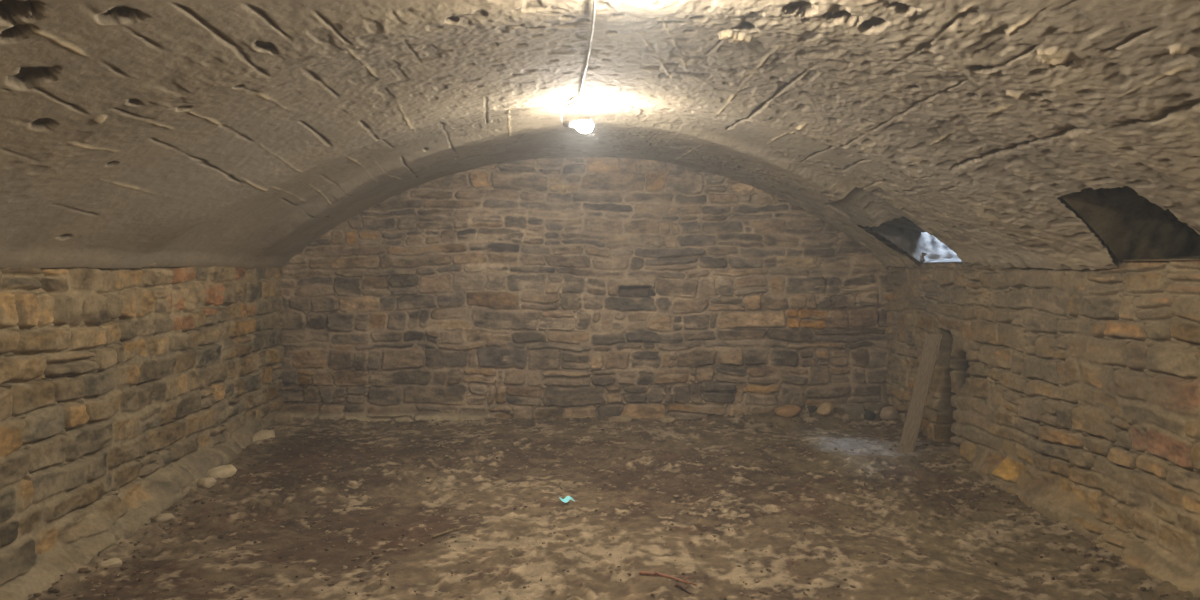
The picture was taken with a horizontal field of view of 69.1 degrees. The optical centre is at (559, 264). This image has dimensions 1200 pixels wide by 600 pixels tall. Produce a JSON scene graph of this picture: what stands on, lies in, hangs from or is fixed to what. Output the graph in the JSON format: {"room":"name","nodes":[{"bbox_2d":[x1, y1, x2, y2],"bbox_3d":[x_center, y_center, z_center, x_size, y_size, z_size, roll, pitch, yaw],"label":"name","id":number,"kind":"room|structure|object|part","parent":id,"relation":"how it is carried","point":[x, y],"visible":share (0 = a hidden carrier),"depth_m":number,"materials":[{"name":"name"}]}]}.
{"room":"vaulted stone cellar","nodes":[
{"label":"vaulted stone cellar","id":0,"kind":"room"},
{"bbox_2d":[0,263,285,599],"bbox_3d":[-2.253,0.737,2.346,0.196,1.659,9.892,0,0,0],"label":"wall","id":1,"kind":"structure","parent":0,"point":[121,390],"depth_m":4.45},
{"bbox_2d":[278,157,902,421],"bbox_3d":[0.211,0.179,7.195,5.250,2.416,0.172,0,0,-1],"label":"wall","id":2,"kind":"structure","parent":0,"point":[565,287],"depth_m":7.20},
{"bbox_2d":[0,0,1199,269],"bbox_3d":[0.203,-0.441,2.354,4.986,0.953,9.909,0,0,0],"label":"ceiling","id":3,"kind":"structure","parent":0,"point":[134,133],"depth_m":3.51,"materials":[{"name":"beige stone"}]},
{"bbox_2d":[560,0,595,123],"bbox_3d":[0.092,-0.840,1.915,0.110,0.120,5.831,0,0,-1],"label":"cable","id":4,"kind":"object","parent":3,"relation":"attached to","point":[594,1],"visible":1,"depth_m":3.69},
{"bbox_2d":[563,117,592,132],"bbox_3d":[0.102,-0.773,4.813,0.168,0.088,0.083,0,0,23],"label":"lamp","id":5,"kind":"object","parent":4,"relation":"attached to","point":[583,124],"visible":1,"depth_m":4.78,"materials":[{"name":"white glass"}]},
{"bbox_2d":[563,120,572,127],"bbox_3d":[0.046,-0.780,4.819,0.058,0.041,0.041,6,1,12],"label":"socket","id":6,"kind":"object","parent":5,"relation":"attached to","point":[569,124],"depth_m":4.80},
{"bbox_2d":[575,117,591,121],"bbox_3d":[0.131,-0.800,4.800,0.084,0.036,0.082,6,1,12],"label":"bulb","id":7,"kind":"object","parent":5,"relation":"attached to","point":[583,119],"depth_m":4.77,"materials":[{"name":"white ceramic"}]},
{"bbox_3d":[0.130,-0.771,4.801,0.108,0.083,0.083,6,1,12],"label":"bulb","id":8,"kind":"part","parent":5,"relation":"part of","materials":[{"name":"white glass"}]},
{"bbox_2d":[626,0,652,5],"bbox_3d":[0.199,-0.803,2.558,0.168,0.088,0.083,0,0,19],"label":"lamp","id":9,"kind":"object","parent":4,"relation":"attached to","point":[634,2],"visible":1,"depth_m":2.54,"materials":[{"name":"white glass"}]},
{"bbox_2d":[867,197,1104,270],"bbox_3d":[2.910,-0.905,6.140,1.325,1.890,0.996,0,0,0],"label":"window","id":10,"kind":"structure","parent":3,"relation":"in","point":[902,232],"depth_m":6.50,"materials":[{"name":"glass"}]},
{"bbox_2d":[1060,186,1199,272],"bbox_3d":[2.860,-0.291,3.822,1.211,0.662,0.814,0,0,0],"label":"window","id":11,"kind":"structure","parent":3,"relation":"in","point":[1133,227],"depth_m":4.05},
{"bbox_2d":[28,402,1198,599],"bbox_3d":[0.257,1.313,2.347,5.300,0.372,9.894,0,0,0],"label":"floor","id":12,"kind":"structure","parent":0,"point":[644,544],"depth_m":4.55,"materials":[{"name":"brown soil"}]},
{"bbox_2d":[97,558,121,567],"bbox_3d":[-2.064,1.379,3.990,0.101,0.050,0.058,0,0,-40],"label":"loose stone","id":13,"kind":"object","parent":12,"relation":"on","point":[114,562],"visible":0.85,"depth_m":3.98,"materials":[{"name":"beige stone"}]},
{"bbox_2d":[154,513,175,522],"bbox_3d":[-2.103,1.346,4.632,0.109,0.049,0.079,0,0,-28],"label":"loose stone","id":14,"kind":"object","parent":12,"relation":"on","point":[165,517],"visible":1,"depth_m":4.61,"materials":[{"name":"beige stone"}]},
{"bbox_2d":[197,477,215,488],"bbox_3d":[-2.134,1.314,5.243,0.095,0.064,0.083,0,0,18],"label":"loose stone","id":15,"kind":"object","parent":12,"relation":"on","point":[208,482],"visible":0.98,"depth_m":5.22,"materials":[{"name":"beige stone"}]},
{"bbox_2d":[207,464,236,477],"bbox_3d":[-2.129,1.306,5.466,0.113,0.081,0.196,0,0,40],"label":"loose stone","id":16,"kind":"object","parent":12,"relation":"on","point":[223,471],"visible":0.81,"depth_m":5.44,"materials":[{"name":"beige stone"}]},
{"bbox_2d":[253,430,274,441],"bbox_3d":[-2.199,1.256,6.399,0.106,0.077,0.221,0,0,38],"label":"loose stone","id":17,"kind":"object","parent":12,"relation":"on","point":[263,434],"visible":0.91,"depth_m":6.38,"materials":[{"name":"beige stone"}]},
{"bbox_2d":[274,412,293,422],"bbox_3d":[-2.203,1.221,6.941,0.160,0.097,0.088,0,0,-7],"label":"loose stone","id":18,"kind":"object","parent":12,"relation":"on","point":[287,416],"visible":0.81,"depth_m":6.90,"materials":[{"name":"beige stone"}]},
{"bbox_2d":[432,525,468,537],"bbox_3d":[-0.553,1.351,4.416,0.227,0.029,0.022,0,0,-42],"label":"twig","id":19,"kind":"object","parent":12,"relation":"on","point":[454,529],"visible":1,"depth_m":4.39,"materials":[{"name":"brown wood"}]},
{"bbox_2d":[559,496,574,502],"bbox_3d":[0.039,1.311,4.871,0.080,0.030,0.038,0,0,-26],"label":"scrap","id":20,"kind":"object","parent":12,"relation":"on","point":[566,499],"visible":1,"depth_m":4.87,"materials":[{"name":"teal plastic"}]},
{"bbox_2d":[28,406,1199,599],"bbox_3d":[0.184,1.290,5.212,4.895,0.276,3.836,0,0,0],"label":"floor grit","id":21,"kind":"structure","parent":12,"relation":"on","point":[1093,568],"depth_m":4.82,"materials":[{"name":"brown gravel"}]},
{"bbox_2d":[608,416,631,421],"bbox_3d":[0.490,1.260,7.108,0.197,0.058,0.091,0,0,9],"label":"loose stone","id":22,"kind":"object","parent":12,"relation":"on","point":[613,418],"visible":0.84,"depth_m":7.07,"materials":[{"name":"beige stone"}]},
{"bbox_2d":[659,416,675,422],"bbox_3d":[0.879,1.263,7.104,0.139,0.050,0.089,0,0,-12],"label":"loose stone","id":23,"kind":"object","parent":12,"relation":"on","point":[669,419],"visible":0.94,"depth_m":7.07,"materials":[{"name":"beige stone"}]},
{"bbox_2d":[639,571,696,584],"bbox_3d":[0.478,1.373,3.840,0.260,0.032,0.054,0,0,21],"label":"twig","id":24,"kind":"object","parent":12,"relation":"on","point":[640,572],"visible":1,"depth_m":3.83,"materials":[{"name":"brown wood"}]},
{"bbox_2d":[675,584,693,594],"bbox_3d":[0.535,1.384,3.722,0.100,0.028,0.034,0,0,44],"label":"twig","id":25,"kind":"object","parent":12,"relation":"on","point":[676,585],"visible":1,"depth_m":3.71,"materials":[{"name":"brown wood"}]},
{"bbox_2d":[774,404,800,417],"bbox_3d":[1.851,1.189,7.073,0.214,0.104,0.148,0,0,-7],"label":"loose stone","id":26,"kind":"object","parent":12,"relation":"on","point":[788,411],"visible":1,"depth_m":7.01,"materials":[{"name":"brown stone"}]},
{"bbox_2d":[807,406,816,412],"bbox_3d":[2.059,1.182,7.119,0.080,0.059,0.059,0,0,-29],"label":"loose stone","id":27,"kind":"object","parent":12,"relation":"on","point":[811,409],"visible":1,"depth_m":7.09,"materials":[{"name":"stone"}]},
{"bbox_2d":[816,402,833,415],"bbox_3d":[2.171,1.177,7.079,0.158,0.121,0.122,0,0,-43],"label":"loose stone","id":28,"kind":"object","parent":12,"relation":"on","point":[826,408],"visible":1,"depth_m":7.04,"materials":[{"name":"beige stone"}]},
{"bbox_2d":[840,404,864,415],"bbox_3d":[2.381,1.186,7.091,0.178,0.110,0.131,0,0,-7],"label":"loose stone","id":29,"kind":"object","parent":12,"relation":"on","point":[850,409],"visible":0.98,"depth_m":7.04,"materials":[{"name":"grey stone"}]},
{"bbox_2d":[864,411,875,419],"bbox_3d":[2.488,1.208,6.973,0.090,0.077,0.072,0,0,-21],"label":"loose stone","id":30,"kind":"object","parent":12,"relation":"on","point":[868,415],"visible":1,"depth_m":6.95,"materials":[{"name":"grey stone"}]},
{"bbox_2d":[880,406,899,419],"bbox_3d":[2.623,1.187,6.933,0.153,0.111,0.114,0,0,-22],"label":"loose stone","id":31,"kind":"object","parent":12,"relation":"on","point":[887,413],"visible":1,"depth_m":6.89,"materials":[{"name":"stone"}]},
{"bbox_2d":[898,334,941,453],"bbox_3d":[2.519,0.911,6.093,0.300,0.852,0.062,0,0,6],"label":"wooden plank","id":32,"kind":"object","parent":12,"relation":"on","point":[932,343],"visible":0.99,"depth_m":6.08,"materials":[{"name":"brown wood"}]},
{"bbox_2d":[884,246,1199,597],"bbox_3d":[2.682,0.737,2.346,0.308,1.659,9.893,0,0,1],"label":"wall","id":33,"kind":"structure","parent":0,"point":[1075,394],"depth_m":4.53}
]}

